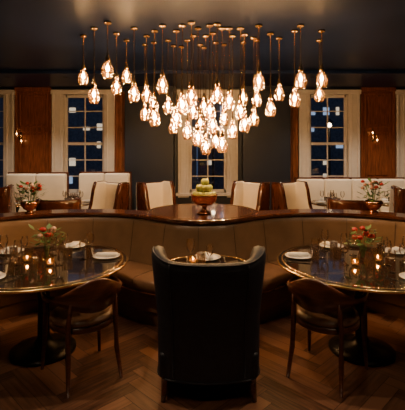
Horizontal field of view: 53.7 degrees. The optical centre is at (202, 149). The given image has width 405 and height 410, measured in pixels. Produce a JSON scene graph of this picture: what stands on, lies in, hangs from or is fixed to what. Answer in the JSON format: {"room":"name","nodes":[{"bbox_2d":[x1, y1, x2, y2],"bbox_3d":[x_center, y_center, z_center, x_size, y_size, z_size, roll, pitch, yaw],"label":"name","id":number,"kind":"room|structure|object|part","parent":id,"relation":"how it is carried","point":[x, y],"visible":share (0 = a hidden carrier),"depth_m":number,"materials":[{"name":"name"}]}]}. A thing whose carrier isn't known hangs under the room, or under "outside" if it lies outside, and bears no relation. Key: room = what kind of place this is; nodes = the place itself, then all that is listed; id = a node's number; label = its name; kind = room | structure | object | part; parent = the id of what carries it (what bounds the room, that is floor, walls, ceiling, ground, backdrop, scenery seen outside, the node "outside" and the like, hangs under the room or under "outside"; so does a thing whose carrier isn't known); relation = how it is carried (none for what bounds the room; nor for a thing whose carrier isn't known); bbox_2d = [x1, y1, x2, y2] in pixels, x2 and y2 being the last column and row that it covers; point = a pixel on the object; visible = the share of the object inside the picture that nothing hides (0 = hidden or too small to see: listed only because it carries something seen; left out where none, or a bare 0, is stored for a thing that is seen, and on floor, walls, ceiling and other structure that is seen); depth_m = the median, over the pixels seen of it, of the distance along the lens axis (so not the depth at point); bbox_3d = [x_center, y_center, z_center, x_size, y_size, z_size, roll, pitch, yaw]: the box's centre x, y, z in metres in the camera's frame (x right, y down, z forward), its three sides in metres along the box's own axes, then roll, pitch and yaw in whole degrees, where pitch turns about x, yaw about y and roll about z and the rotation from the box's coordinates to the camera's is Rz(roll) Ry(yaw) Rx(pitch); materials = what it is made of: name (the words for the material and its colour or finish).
{"room":"restaurant","nodes":[
{"label":"restaurant","id":0,"kind":"room"},
{"bbox_2d":[20,201,38,212],"bbox_3d":[-2.020,0.669,4.680,0.210,0.130,0.210,0,0,0],"label":"bowl","id":1,"kind":"object","parent":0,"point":[29,206],"depth_m":4.62,"materials":[{"name":"orange metal"}]},
{"bbox_2d":[0,0,404,87],"bbox_3d":[0.000,-1.455,3.050,12.400,0.150,12.100,0,0,0],"label":"ceiling","id":2,"kind":"structure","parent":0,"point":[34,34],"depth_m":5.00,"materials":[{"name":"paint"}]},
{"bbox_2d":[0,70,404,75],"bbox_3d":[0.000,-1.350,7.025,12.400,0.060,0.250,0,0,0],"label":"trim","id":3,"kind":"structure","parent":2,"relation":"attached to","point":[2,72],"depth_m":6.90,"materials":[{"name":"paint"}]},
{"bbox_2d":[78,20,327,154],"bbox_3d":[0.015,-0.660,4.825,3.014,1.440,1.174,0,0,0],"label":"pendant chandelier","id":4,"kind":"object","parent":2,"relation":"hanging from","point":[181,97],"visible":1,"depth_m":4.59,"materials":[{"name":"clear glass"}]},
{"bbox_2d":[0,309,404,409],"bbox_3d":[0.000,1.702,3.000,13.400,0.004,13.062,0,0,0],"label":"floor","id":5,"kind":"structure","parent":0,"point":[96,383],"depth_m":2.98,"materials":[{"name":"brown wood"}]},
{"bbox_2d":[0,184,15,212],"bbox_3d":[-3.299,1.122,6.292,0.639,1.164,0.657,0,0,-10],"label":"armchair","id":6,"kind":"object","parent":5,"relation":"on","point":[7,203],"visible":0.26,"depth_m":6.10,"materials":[{"name":"brown wood"}]},
{"bbox_2d":[15,190,34,211],"bbox_3d":[-3.400,1.222,7.200,0.804,0.955,0.804,0,0,0],"label":"round dining table","id":7,"kind":"object","parent":5,"relation":"on","point":[17,203],"visible":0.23,"depth_m":7.16,"materials":[{"name":"paint"}]},
{"bbox_2d":[6,172,68,211],"bbox_3d":[-3.350,1.075,7.850,1.240,1.250,0.700,0,0,0],"label":"banquette","id":8,"kind":"object","parent":5,"relation":"on","point":[55,184],"visible":0.32,"depth_m":8.00,"materials":[{"name":"leather"}]},
{"bbox_2d":[6,174,36,211],"bbox_3d":[-3.650,0.870,8.080,0.592,0.780,0.160,0,0,0],"label":"cushion","id":9,"kind":"object","parent":8,"relation":"on","point":[14,179],"depth_m":8.00,"materials":[{"name":"beige leather"}]},
{"bbox_3d":[-3.350,1.075,8.170,1.240,1.250,0.060,0,0,0],"label":"rail","id":10,"kind":"part","parent":8,"relation":"part of","materials":[{"name":"beige leather"}]},
{"bbox_2d":[36,174,66,199],"bbox_3d":[-3.050,0.870,8.080,0.592,0.780,0.160,0,0,0],"label":"cushion","id":11,"kind":"object","parent":8,"relation":"on","point":[54,185],"depth_m":8.00,"materials":[{"name":"beige leather"}]},
{"bbox_2d":[36,197,81,210],"bbox_3d":[-2.097,1.192,5.842,0.623,1.023,0.617,0,0,-20],"label":"leather armchair","id":12,"kind":"object","parent":5,"relation":"on","point":[75,203],"visible":0.27,"depth_m":5.57,"materials":[{"name":"brown wood"}]},
{"bbox_2d":[0,228,127,366],"bbox_3d":[-1.350,1.222,3.400,1.404,0.955,1.404,0,0,0],"label":"round dining table","id":13,"kind":"object","parent":5,"relation":"on","point":[23,270],"visible":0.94,"depth_m":3.28,"materials":[{"name":"paint"}]},
{"bbox_3d":[-1.490,0.917,3.400,0.060,0.065,0.059,0,0,0],"label":"votive glass","id":14,"kind":"part","parent":13,"relation":"part of","materials":[{"name":"orange glass"}]},
{"bbox_2d":[28,223,66,261],"bbox_3d":[-1.319,0.792,3.428,0.327,0.311,0.313,0,0,-41],"label":"flower vase","id":15,"kind":"object","parent":13,"relation":"on","point":[53,228],"visible":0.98,"depth_m":3.43,"materials":[{"name":"clear glass"}]},
{"bbox_3d":[-1.250,0.917,3.280,0.060,0.065,0.059,0,0,0],"label":"votive glass","id":16,"kind":"part","parent":13,"relation":"part of","materials":[{"name":"orange glass"}]},
{"bbox_2d":[62,190,89,206],"bbox_3d":[-2.350,1.222,7.250,0.804,0.955,0.804,0,0,0],"label":"round dining table","id":17,"kind":"object","parent":5,"relation":"on","point":[84,202],"visible":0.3,"depth_m":7.22,"materials":[{"name":"paint"}]},
{"bbox_2d":[40,276,122,397],"bbox_3d":[-0.908,1.311,3.054,0.604,0.783,0.520,0,0,-38],"label":"dining chair","id":18,"kind":"object","parent":5,"relation":"on","point":[91,306],"visible":0.98,"depth_m":2.87,"materials":[{"name":"brown wood"}]},
{"bbox_3d":[-0.920,1.292,3.070,0.480,0.045,0.480,0,0,-38],"label":"seat rail","id":19,"kind":"part","parent":18,"relation":"part of","materials":[{"name":"brown wood"}]},
{"bbox_2d":[79,171,131,209],"bbox_3d":[-2.025,1.075,8.050,1.090,1.250,0.700,0,0,0],"label":"banquette","id":20,"kind":"object","parent":5,"relation":"on","point":[86,178],"visible":0.23,"depth_m":8.20,"materials":[{"name":"leather"}]},
{"bbox_2d":[79,173,104,208],"bbox_3d":[-2.288,0.870,8.280,0.517,0.780,0.160,0,0,0],"label":"cushion","id":21,"kind":"object","parent":20,"relation":"on","point":[86,180],"depth_m":8.20,"materials":[{"name":"beige leather"}]},
{"bbox_2d":[104,173,129,183],"bbox_3d":[-1.762,0.870,8.280,0.517,0.780,0.160,0,0,0],"label":"cushion","id":22,"kind":"object","parent":20,"relation":"on","point":[108,177],"depth_m":8.20,"materials":[{"name":"beige leather"}]},
{"bbox_2d":[88,181,129,209],"bbox_3d":[-1.616,1.122,6.757,0.639,1.164,0.657,0,0,30],"label":"armchair","id":23,"kind":"object","parent":5,"relation":"on","point":[104,195],"visible":0.32,"depth_m":6.86,"materials":[{"name":"beige leather"}]},
{"bbox_2d":[136,180,175,210],"bbox_3d":[-0.755,1.122,6.856,0.639,1.164,0.657,0,0,-40],"label":"armchair","id":24,"kind":"object","parent":5,"relation":"on","point":[149,195],"visible":0.41,"depth_m":7.01,"materials":[{"name":"beige leather"}]},
{"bbox_2d":[0,203,404,326],"bbox_3d":[0.000,1.211,4.288,5.779,0.978,2.317,0,0,0],"label":"banquette","id":25,"kind":"object","parent":5,"relation":"on","point":[232,230],"visible":0.45,"depth_m":4.43,"materials":[{"name":"brown leather"}]},
{"bbox_2d":[13,181,46,212],"bbox_3d":[-2.031,0.548,4.693,0.425,0.372,0.418,0,0,-32],"label":"flower planter","id":26,"kind":"object","parent":25,"relation":"on","point":[29,206],"visible":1,"depth_m":4.65,"materials":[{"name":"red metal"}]},
{"bbox_2d":[105,261,294,293],"bbox_3d":[0.000,1.304,3.941,5.180,0.132,1.498,0,0,0],"label":"seat cushion","id":27,"kind":"object","parent":25,"relation":"on","point":[136,276],"depth_m":4.00,"materials":[{"name":"leather"}]},
{"bbox_3d":[0.000,0.753,4.060,5.779,0.037,1.860,0,0,0],"label":"wood cap rail","id":28,"kind":"part","parent":25,"relation":"part of","materials":[{"name":"brown wood"}]},
{"bbox_2d":[0,216,404,265],"bbox_3d":[0.000,1.038,3.965,5.300,0.525,1.570,0,0,0],"label":"cushion","id":29,"kind":"object","parent":25,"relation":"on","point":[135,236],"depth_m":4.50,"materials":[{"name":"brown leather"}]},
{"bbox_2d":[191,178,217,213],"bbox_3d":[0.020,0.518,4.567,0.304,0.408,0.304,0,0,0],"label":"fruit bowl","id":30,"kind":"object","parent":25,"relation":"on","point":[204,196],"visible":1,"depth_m":4.49,"materials":[{"name":"orange metal"}]},
{"bbox_2d":[358,178,389,212],"bbox_3d":[2.015,0.535,4.727,0.453,0.398,0.446,0,0,0],"label":"flower planter","id":31,"kind":"object","parent":25,"relation":"on","point":[373,205],"visible":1,"depth_m":4.71,"materials":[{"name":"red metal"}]},
{"bbox_2d":[169,238,245,263],"bbox_3d":[0.040,1.222,3.220,0.864,0.955,0.864,0,0,0],"label":"round dining table","id":32,"kind":"object","parent":5,"relation":"on","point":[206,257],"visible":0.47,"depth_m":3.41,"materials":[{"name":"paint"}]},
{"bbox_3d":[-0.080,0.917,3.340,0.060,0.065,0.059,0,0,0],"label":"votive glass","id":33,"kind":"part","parent":32,"relation":"part of","materials":[{"name":"orange glass"}]},
{"bbox_2d":[151,245,265,402],"bbox_3d":[0.043,1.192,2.958,0.802,1.023,0.683,0,0,0],"label":"upholstered armchair","id":34,"kind":"object","parent":5,"relation":"on","point":[208,315],"visible":1,"depth_m":2.65,"materials":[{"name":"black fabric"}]},
{"bbox_3d":[0.043,1.455,2.980,0.670,0.170,0.580,0,0,0],"label":"seat frame","id":35,"kind":"part","parent":34,"relation":"part of","materials":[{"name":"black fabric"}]},
{"bbox_2d":[230,180,269,210],"bbox_3d":[0.775,1.122,6.856,0.639,1.164,0.657,0,0,40],"label":"armchair","id":36,"kind":"object","parent":5,"relation":"on","point":[255,195],"visible":0.35,"depth_m":7.01,"materials":[{"name":"beige leather"}]},
{"bbox_2d":[271,181,312,209],"bbox_3d":[1.546,1.122,6.757,0.639,1.164,0.657,0,0,-30],"label":"armchair","id":37,"kind":"object","parent":5,"relation":"on","point":[286,195],"visible":0.41,"depth_m":6.86,"materials":[{"name":"beige leather"}]},
{"bbox_2d":[286,276,368,397],"bbox_3d":[0.938,1.311,3.054,0.604,0.783,0.520,0,0,38],"label":"dining chair","id":38,"kind":"object","parent":5,"relation":"on","point":[317,306],"visible":0.98,"depth_m":2.88,"materials":[{"name":"brown wood"}]},
{"bbox_3d":[0.950,1.292,3.070,0.480,0.045,0.480,0,0,38],"label":"seat rail","id":39,"kind":"part","parent":38,"relation":"part of","materials":[{"name":"brown wood"}]},
{"bbox_2d":[311,190,344,207],"bbox_3d":[2.350,1.222,7.250,0.804,0.955,0.804,0,0,0],"label":"round dining table","id":40,"kind":"object","parent":5,"relation":"on","point":[323,201],"visible":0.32,"depth_m":7.20,"materials":[{"name":"paint"}]},
{"bbox_2d":[277,229,404,366],"bbox_3d":[1.350,1.222,3.400,1.404,0.955,1.404,0,0,0],"label":"round dining table","id":41,"kind":"object","parent":5,"relation":"on","point":[333,263],"visible":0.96,"depth_m":3.29,"materials":[{"name":"paint"}]},
{"bbox_3d":[1.250,0.917,3.280,0.060,0.065,0.059,0,0,0],"label":"votive glass","id":42,"kind":"part","parent":41,"relation":"part of","materials":[{"name":"orange glass"}]},
{"bbox_2d":[344,225,381,261],"bbox_3d":[1.385,0.797,3.414,0.350,0.301,0.307,0,0,0],"label":"flower vase","id":43,"kind":"object","parent":41,"relation":"on","point":[365,233],"visible":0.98,"depth_m":3.40,"materials":[{"name":"clear glass"}]},
{"bbox_3d":[1.490,0.917,3.400,0.060,0.065,0.059,0,0,0],"label":"votive glass","id":44,"kind":"part","parent":41,"relation":"part of","materials":[{"name":"orange glass"}]},
{"bbox_2d":[294,177,404,211],"bbox_3d":[3.075,1.135,8.050,2.290,1.130,0.700,0,0,0],"label":"banquette","id":45,"kind":"object","parent":5,"relation":"on","point":[350,186],"visible":0.27,"depth_m":8.20,"materials":[{"name":"leather"}]},
{"bbox_2d":[297,179,323,208],"bbox_3d":[2.231,0.930,8.280,0.554,0.660,0.160,0,0,0],"label":"cushion","id":46,"kind":"object","parent":45,"relation":"on","point":[315,185],"depth_m":8.20,"materials":[{"name":"beige leather"}]},
{"bbox_2d":[324,179,351,208],"bbox_3d":[2.794,0.930,8.280,0.554,0.660,0.160,0,0,0],"label":"cushion","id":47,"kind":"object","parent":45,"relation":"on","point":[343,186],"depth_m":8.20,"materials":[{"name":"beige leather"}]},
{"bbox_3d":[3.075,1.135,8.370,2.290,1.130,0.060,0,0,0],"label":"rail","id":48,"kind":"part","parent":45,"relation":"part of","materials":[{"name":"beige leather"}]},
{"bbox_2d":[351,179,378,210],"bbox_3d":[3.356,0.930,8.280,0.554,0.660,0.160,0,0,0],"label":"cushion","id":49,"kind":"object","parent":45,"relation":"on","point":[356,184],"depth_m":8.20,"materials":[{"name":"beige leather"}]},
{"bbox_2d":[378,179,404,210],"bbox_3d":[3.919,0.930,8.280,0.554,0.660,0.160,0,0,0],"label":"cushion","id":50,"kind":"object","parent":45,"relation":"on","point":[400,183],"depth_m":8.20,"materials":[{"name":"beige leather"}]},
{"bbox_2d":[327,197,371,210],"bbox_3d":[2.147,1.192,5.842,0.623,1.023,0.617,0,0,20],"label":"leather armchair","id":51,"kind":"object","parent":5,"relation":"on","point":[332,203],"visible":0.27,"depth_m":5.58,"materials":[{"name":"brown leather"}]},
{"bbox_2d":[378,191,388,206],"bbox_3d":[3.500,1.222,7.200,0.804,0.955,0.804,0,0,0],"label":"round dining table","id":52,"kind":"object","parent":5,"relation":"on","point":[385,201],"visible":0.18,"depth_m":7.10,"materials":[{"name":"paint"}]},
{"bbox_2d":[389,185,404,212],"bbox_3d":[3.199,1.122,6.092,0.639,1.164,0.657,0,0,10],"label":"armchair","id":53,"kind":"object","parent":5,"relation":"on","point":[397,194],"visible":0.35,"depth_m":5.91,"materials":[{"name":"brown wood"}]},
{"bbox_2d":[0,88,404,203],"bbox_3d":[0.000,0.160,9.000,12.400,3.080,0.200,0,0,0],"label":"wall","id":54,"kind":"structure","parent":0,"point":[220,199],"depth_m":8.90,"materials":[{"name":"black paint"}]},
{"bbox_2d":[0,95,2,176],"bbox_3d":[-4.850,-0.140,8.970,0.900,2.180,0.060,0,0,0],"label":"window","id":55,"kind":"structure","parent":54,"relation":"in","point":[1,96],"depth_m":8.95,"materials":[{"name":"beige paint"}]},
{"bbox_2d":[0,90,14,186],"bbox_3d":[-4.850,-0.140,8.910,1.460,2.380,0.280,0,0,0],"label":"window frame","id":56,"kind":"structure","parent":54,"relation":"attached to","point":[8,95],"depth_m":8.83,"materials":[{"name":"beige paint"}]},
{"bbox_2d":[15,128,22,143],"bbox_3d":[-4.000,-0.307,8.752,0.172,0.335,0.136,0,0,0],"label":"wall sconce","id":57,"kind":"object","parent":54,"relation":"attached to","point":[20,133],"visible":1,"depth_m":8.79,"materials":[{"name":"gold glass"}]},
{"bbox_3d":[-4.000,-0.322,8.763,0.129,0.304,0.114,0,0,0],"label":"brass arm","id":58,"kind":"part","parent":57,"relation":"part of","materials":[{"name":"brown metal"}]},
{"bbox_2d":[14,87,51,171],"bbox_3d":[-3.740,0.160,8.850,0.800,3.080,0.100,0,0,0],"label":"wall panel","id":59,"kind":"object","parent":54,"relation":"attached to","point":[33,105],"depth_m":8.83,"materials":[{"name":"brown wood"}]},
{"bbox_2d":[51,90,115,195],"bbox_3d":[-2.630,-0.140,8.910,1.460,2.380,0.280,0,0,0],"label":"window frame","id":60,"kind":"structure","parent":54,"relation":"attached to","point":[58,96],"depth_m":8.83,"materials":[{"name":"beige paint"}]},
{"bbox_2d":[65,95,103,191],"bbox_3d":[-2.630,-0.140,8.970,0.900,2.180,0.060,0,0,0],"label":"window","id":61,"kind":"structure","parent":54,"relation":"in","point":[67,143],"depth_m":8.95,"materials":[{"name":"beige paint"}]},
{"bbox_2d":[115,87,124,170],"bbox_3d":[-1.815,0.160,8.850,0.230,3.080,0.100,0,0,0],"label":"trim","id":62,"kind":"structure","parent":54,"relation":"attached to","point":[119,99],"depth_m":8.84,"materials":[{"name":"brown wood"}]},
{"bbox_2d":[123,86,175,209],"bbox_3d":[-1.150,0.160,8.745,1.120,3.080,0.310,0,0,0],"label":"wall panel","id":63,"kind":"object","parent":54,"relation":"attached to","point":[149,151],"depth_m":8.62,"materials":[{"name":"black paint"}]},
{"bbox_2d":[176,90,238,197],"bbox_3d":[0.120,-0.140,8.910,1.400,2.380,0.280,0,0,0],"label":"window frame","id":64,"kind":"structure","parent":54,"relation":"attached to","point":[183,145],"depth_m":8.83,"materials":[{"name":"beige paint"}]},
{"bbox_2d":[190,95,225,191],"bbox_3d":[0.120,-0.140,8.970,0.840,2.180,0.060,0,0,0],"label":"window","id":65,"kind":"structure","parent":54,"relation":"in","point":[207,96],"depth_m":8.95,"materials":[{"name":"beige paint"}]},
{"bbox_2d":[241,86,291,209],"bbox_3d":[1.385,0.160,8.745,1.090,3.080,0.310,0,0,0],"label":"wall panel","id":66,"kind":"object","parent":54,"relation":"attached to","point":[266,148],"depth_m":8.62,"materials":[{"name":"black paint"}]},
{"bbox_2d":[291,87,297,181],"bbox_3d":[2.015,0.160,8.850,0.190,3.080,0.100,0,0,0],"label":"trim","id":67,"kind":"structure","parent":54,"relation":"attached to","point":[294,111],"depth_m":8.83,"materials":[{"name":"brown wood"}]},
{"bbox_2d":[310,95,345,176],"bbox_3d":[2.800,-0.140,8.970,0.860,2.180,0.060,0,0,0],"label":"window","id":68,"kind":"structure","parent":54,"relation":"in","point":[327,143],"depth_m":8.95,"materials":[{"name":"beige paint"}]},
{"bbox_2d":[298,90,360,176],"bbox_3d":[2.800,-0.140,8.910,1.420,2.380,0.280,0,0,0],"label":"window frame","id":69,"kind":"structure","parent":54,"relation":"attached to","point":[352,96],"depth_m":8.83,"materials":[{"name":"beige paint"}]},
{"bbox_2d":[371,129,378,142],"bbox_3d":[3.760,-0.327,8.752,0.172,0.335,0.136,0,0,0],"label":"wall sconce","id":70,"kind":"object","parent":54,"relation":"attached to","point":[372,132],"visible":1,"depth_m":8.80,"materials":[{"name":"gold glass"}]},
{"bbox_3d":[3.760,-0.342,8.763,0.129,0.304,0.114,0,0,0],"label":"brass arm","id":71,"kind":"part","parent":70,"relation":"part of","materials":[{"name":"brown metal"}]},
{"bbox_2d":[360,87,395,176],"bbox_3d":[3.880,0.160,8.850,0.760,3.080,0.100,0,0,0],"label":"wall panel","id":72,"kind":"object","parent":54,"relation":"attached to","point":[377,104],"depth_m":8.83,"materials":[{"name":"brown wood"}]},
{"bbox_2d":[395,90,404,176],"bbox_3d":[4.970,-0.140,8.910,1.460,2.380,0.280,0,0,0],"label":"window frame","id":73,"kind":"structure","parent":54,"relation":"attached to","point":[400,94],"depth_m":8.82,"materials":[{"name":"beige paint"}]},
{"bbox_2d":[364,200,382,212],"bbox_3d":[2.020,0.669,4.720,0.210,0.130,0.210,0,0,0],"label":"bowl","id":74,"kind":"object","parent":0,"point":[374,205],"depth_m":4.66,"materials":[{"name":"orange metal"}]},
{"label":"outside","id":75,"kind":"structure","parent":0,"visible":0},
{"bbox_3d":[0.000,2.850,24.600,60.000,0.100,30.800,0,0,0],"label":"ground","id":76,"kind":"structure","parent":75,"visible":0},
{"bbox_2d":[0,98,343,188],"bbox_3d":[1.073,-1.630,22.363,46.246,8.860,6.894,0,0,0],"label":"city buildings","id":77,"kind":"structure","parent":76,"relation":"on","point":[75,119],"depth_m":21.52,"materials":[{"name":"brick"}]},
{"bbox_2d":[210,121,214,188],"bbox_3d":[0.400,0.825,15.000,0.320,3.950,0.320,0,0,0],"label":"street lamp","id":78,"kind":"object","parent":76,"relation":"on","point":[213,161],"visible":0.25,"depth_m":14.96,"materials":[{"name":"black metal"}]},
{"bbox_2d":[325,118,333,175],"bbox_3d":[4.600,0.825,14.500,0.320,3.950,0.320,0,0,0],"label":"street lamp","id":79,"kind":"object","parent":76,"relation":"on","point":[330,121],"visible":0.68,"depth_m":14.46,"materials":[{"name":"black metal"}]}
]}

